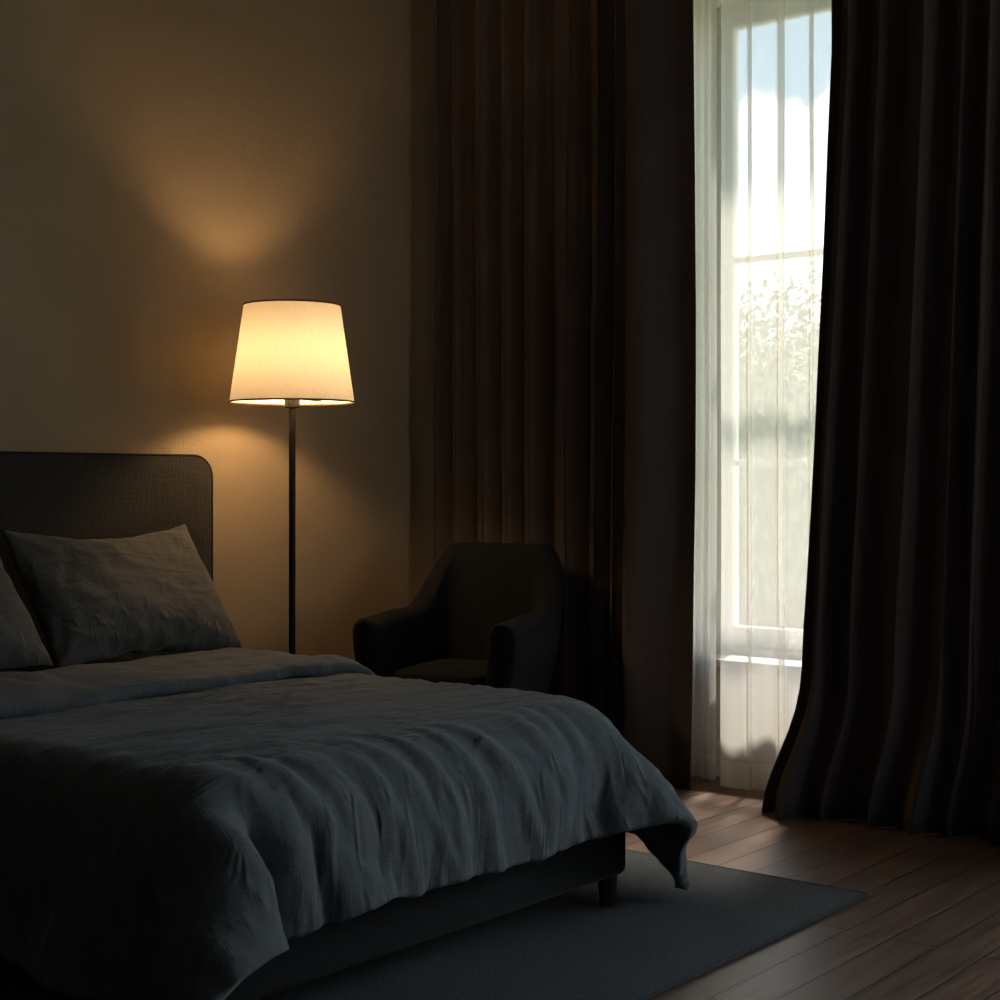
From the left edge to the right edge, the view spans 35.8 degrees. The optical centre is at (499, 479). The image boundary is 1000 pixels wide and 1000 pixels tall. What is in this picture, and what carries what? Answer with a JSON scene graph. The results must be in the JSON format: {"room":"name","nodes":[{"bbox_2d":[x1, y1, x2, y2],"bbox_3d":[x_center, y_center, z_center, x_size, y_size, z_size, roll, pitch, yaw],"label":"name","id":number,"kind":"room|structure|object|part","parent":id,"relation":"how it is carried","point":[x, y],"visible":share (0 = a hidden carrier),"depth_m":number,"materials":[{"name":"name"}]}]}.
{"room":"bedroom","nodes":[
{"label":"bedroom","id":0,"kind":"room"},
{"bbox_2d":[0,0,433,660],"bbox_3d":[-2.384,-0.550,4.524,0.150,3.500,7.450,0,0,39],"label":"wall","id":1,"kind":"structure","parent":0,"point":[168,167],"depth_m":6.09,"materials":[{"name":"beige paint"}]},
{"bbox_2d":[0,776,999,999],"bbox_3d":[0.174,1.250,2.461,6.620,0.100,7.450,0,0,39],"label":"floor","id":2,"kind":"structure","parent":0,"point":[927,927],"depth_m":4.34,"materials":[{"name":"brown wood"}]},
{"bbox_2d":[229,299,354,654],"bbox_3d":[-0.778,0.272,5.805,0.468,1.856,0.468,0,0,39],"label":"floor lamp","id":3,"kind":"object","parent":2,"relation":"on","point":[291,354],"visible":0.94,"depth_m":5.64,"materials":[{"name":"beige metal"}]},
{"bbox_2d":[284,400,299,407],"bbox_3d":[-0.778,-0.328,5.805,0.058,0.115,0.058,0,0,39],"label":"socket","id":4,"kind":"object","parent":3,"relation":"attached to","point":[287,403],"depth_m":5.78,"materials":[{"name":"gold metal"}]},
{"bbox_3d":[-0.778,-0.472,5.805,0.464,0.361,0.464,0,0,39],"label":"lamp shade","id":5,"kind":"part","parent":3,"relation":"part of","materials":[{"name":"beige fabric"}]},
{"bbox_3d":[-0.778,-0.653,5.805,0.364,0.006,0.364,0,0,39],"label":"shade trim","id":6,"kind":"part","parent":3,"relation":"part of","materials":[{"name":"beige fabric"}]},
{"bbox_3d":[-0.778,-0.292,5.805,0.468,0.006,0.468,0,0,39],"label":"shade trim","id":7,"kind":"part","parent":3,"relation":"part of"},
{"bbox_2d":[0,451,624,999],"bbox_3d":[-0.947,0.552,4.438,2.165,1.296,2.007,0,0,39],"label":"bed","id":8,"kind":"object","parent":2,"relation":"on","point":[72,495],"visible":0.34,"depth_m":5.13,"materials":[{"name":"grey fabric"}]},
{"bbox_3d":[-1.748,0.534,5.084,0.105,1.252,2.000,0,0,39],"label":"headboard","id":9,"kind":"part","parent":8,"relation":"part of","materials":[{"name":"fabric"}]},
{"bbox_2d":[1,524,241,667],"bbox_3d":[-1.246,0.372,5.186,0.327,0.426,0.754,0,0,39],"label":"pillow","id":10,"kind":"object","parent":8,"relation":"on","point":[90,599],"visible":1,"depth_m":5.06,"materials":[{"name":"grey fabric"}]},
{"bbox_2d":[0,649,697,999],"bbox_3d":[-0.648,0.858,4.182,1.909,0.603,2.031,0,0,39],"label":"duvet","id":11,"kind":"object","parent":8,"relation":"on","point":[168,823],"visible":1,"depth_m":3.45,"materials":[{"name":"fabric"}]},
{"bbox_2d":[0,557,52,668],"bbox_3d":[-1.720,0.364,4.541,0.346,0.410,0.754,0,0,37],"label":"pillow","id":12,"kind":"object","parent":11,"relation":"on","point":[21,645],"visible":1,"depth_m":4.68,"materials":[{"name":"grey fabric"}]},
{"bbox_3d":[0.300,1.144,4.331,0.056,0.088,0.056,0,0,39],"label":"leg","id":13,"kind":"part","parent":8,"relation":"part of","materials":[{"name":"black wood"}]},
{"bbox_2d":[0,849,868,999],"bbox_3d":[-0.352,1.194,3.807,1.381,0.012,2.793,0,0,39],"label":"rug","id":14,"kind":"object","parent":2,"relation":"on","point":[658,937],"visible":0.5,"depth_m":3.96,"materials":[{"name":"carpet"}]},
{"bbox_2d":[352,542,563,693],"bbox_3d":[-0.114,0.728,5.996,0.672,0.945,0.737,0,0,23],"label":"armchair","id":15,"kind":"object","parent":2,"relation":"on","point":[486,614],"visible":0.66,"depth_m":6.09,"materials":[{"name":"black fabric"}]},
{"bbox_2d":[391,659,486,685],"bbox_3d":[-0.151,0.753,5.909,0.428,0.121,0.505,0,0,23],"label":"seat cushion","id":16,"kind":"object","parent":15,"relation":"on","point":[466,671],"depth_m":5.76,"materials":[{"name":"black fabric"}]},
{"bbox_2d":[695,0,800,748],"bbox_3d":[2.418,-0.550,5.244,6.420,3.500,0.300,0,0,39],"label":"wall","id":17,"kind":"structure","parent":0,"point":[717,675],"depth_m":6.40,"materials":[{"name":"beige paint"}]},
{"bbox_2d":[696,742,766,776],"bbox_3d":[2.325,1.135,5.118,6.406,0.130,0.014,0,0,39],"label":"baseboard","id":18,"kind":"structure","parent":17,"relation":"attached to","point":[717,745],"depth_m":6.27,"materials":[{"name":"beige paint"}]},
{"bbox_2d":[695,2,826,674],"bbox_3d":[1.401,-0.607,6.010,1.404,2.726,0.305,0,0,39],"label":"window","id":19,"kind":"structure","parent":17,"relation":"in","point":[717,221],"depth_m":6.47,"materials":[{"name":"white paint"}]},
{"bbox_3d":[1.370,0.739,5.971,1.402,0.034,0.205,0,0,39],"label":"sill","id":20,"kind":"part","parent":19,"relation":"part of","materials":[{"name":"white paint"}]},
{"bbox_3d":[1.465,-0.611,6.089,1.404,2.718,0.100,0,0,39],"label":"frame","id":21,"kind":"part","parent":19,"relation":"part of","materials":[{"name":"white paint"}]},
{"label":"outside","id":22,"kind":"structure","parent":0,"visible":0},
{"bbox_3d":[16.752,1.600,28.737,90.000,0.200,54.230,0,0,39],"label":"ground","id":23,"kind":"structure","parent":22,"visible":0},
{"bbox_2d":[739,294,819,607],"bbox_3d":[2.718,-0.021,17.836,3.656,4.493,3.606,0,0,-41],"label":"tree","id":24,"kind":"object","parent":23,"relation":"on","point":[742,294],"visible":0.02,"depth_m":17.20,"materials":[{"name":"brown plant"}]},
{"bbox_2d":[739,265,821,628],"bbox_3d":[2.730,0.018,13.512,2.951,3.832,2.982,0,0,39],"label":"tree","id":25,"kind":"object","parent":23,"relation":"on","point":[801,329],"visible":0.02,"depth_m":12.73,"materials":[{"name":"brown plant"}]},
{"bbox_3d":[0.174,-2.360,2.461,6.620,0.120,7.450,0,0,39],"label":"ceiling","id":26,"kind":"structure","parent":0,"visible":0},
{"bbox_3d":[2.207,-2.285,4.887,6.280,0.030,0.340,0,0,39],"label":"trim","id":27,"kind":"structure","parent":26,"relation":"attached to","visible":0},
{"bbox_2d":[433,0,695,789],"bbox_3d":[0.223,-0.535,6.367,1.294,3.469,0.144,0,0,40],"label":"curtain","id":28,"kind":"object","parent":27,"relation":"hanging from","point":[564,364],"visible":0.74,"depth_m":6.30,"materials":[{"name":"brown fabric"}]},
{"bbox_2d":[691,0,716,779],"bbox_3d":[0.428,-0.541,6.497,1.114,3.458,0.044,0,0,39],"label":"sheer curtain","id":29,"kind":"object","parent":27,"relation":"hanging from","point":[703,764],"visible":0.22,"depth_m":6.17,"materials":[{"name":"white fabric"}]},
{"bbox_2d":[720,0,831,790],"bbox_3d":[1.340,-0.541,5.643,1.241,3.458,0.049,0,0,39],"label":"sheer curtain","id":30,"kind":"object","parent":27,"relation":"hanging from","point":[779,89],"visible":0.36,"depth_m":5.91,"materials":[{"name":"white fabric"}]},
{"bbox_2d":[761,0,999,845],"bbox_3d":[1.583,-0.535,5.140,1.562,3.469,0.243,0,0,39],"label":"curtain","id":31,"kind":"object","parent":27,"relation":"hanging from","point":[895,722],"visible":1,"depth_m":5.34,"materials":[{"name":"brown fabric"}]}
]}

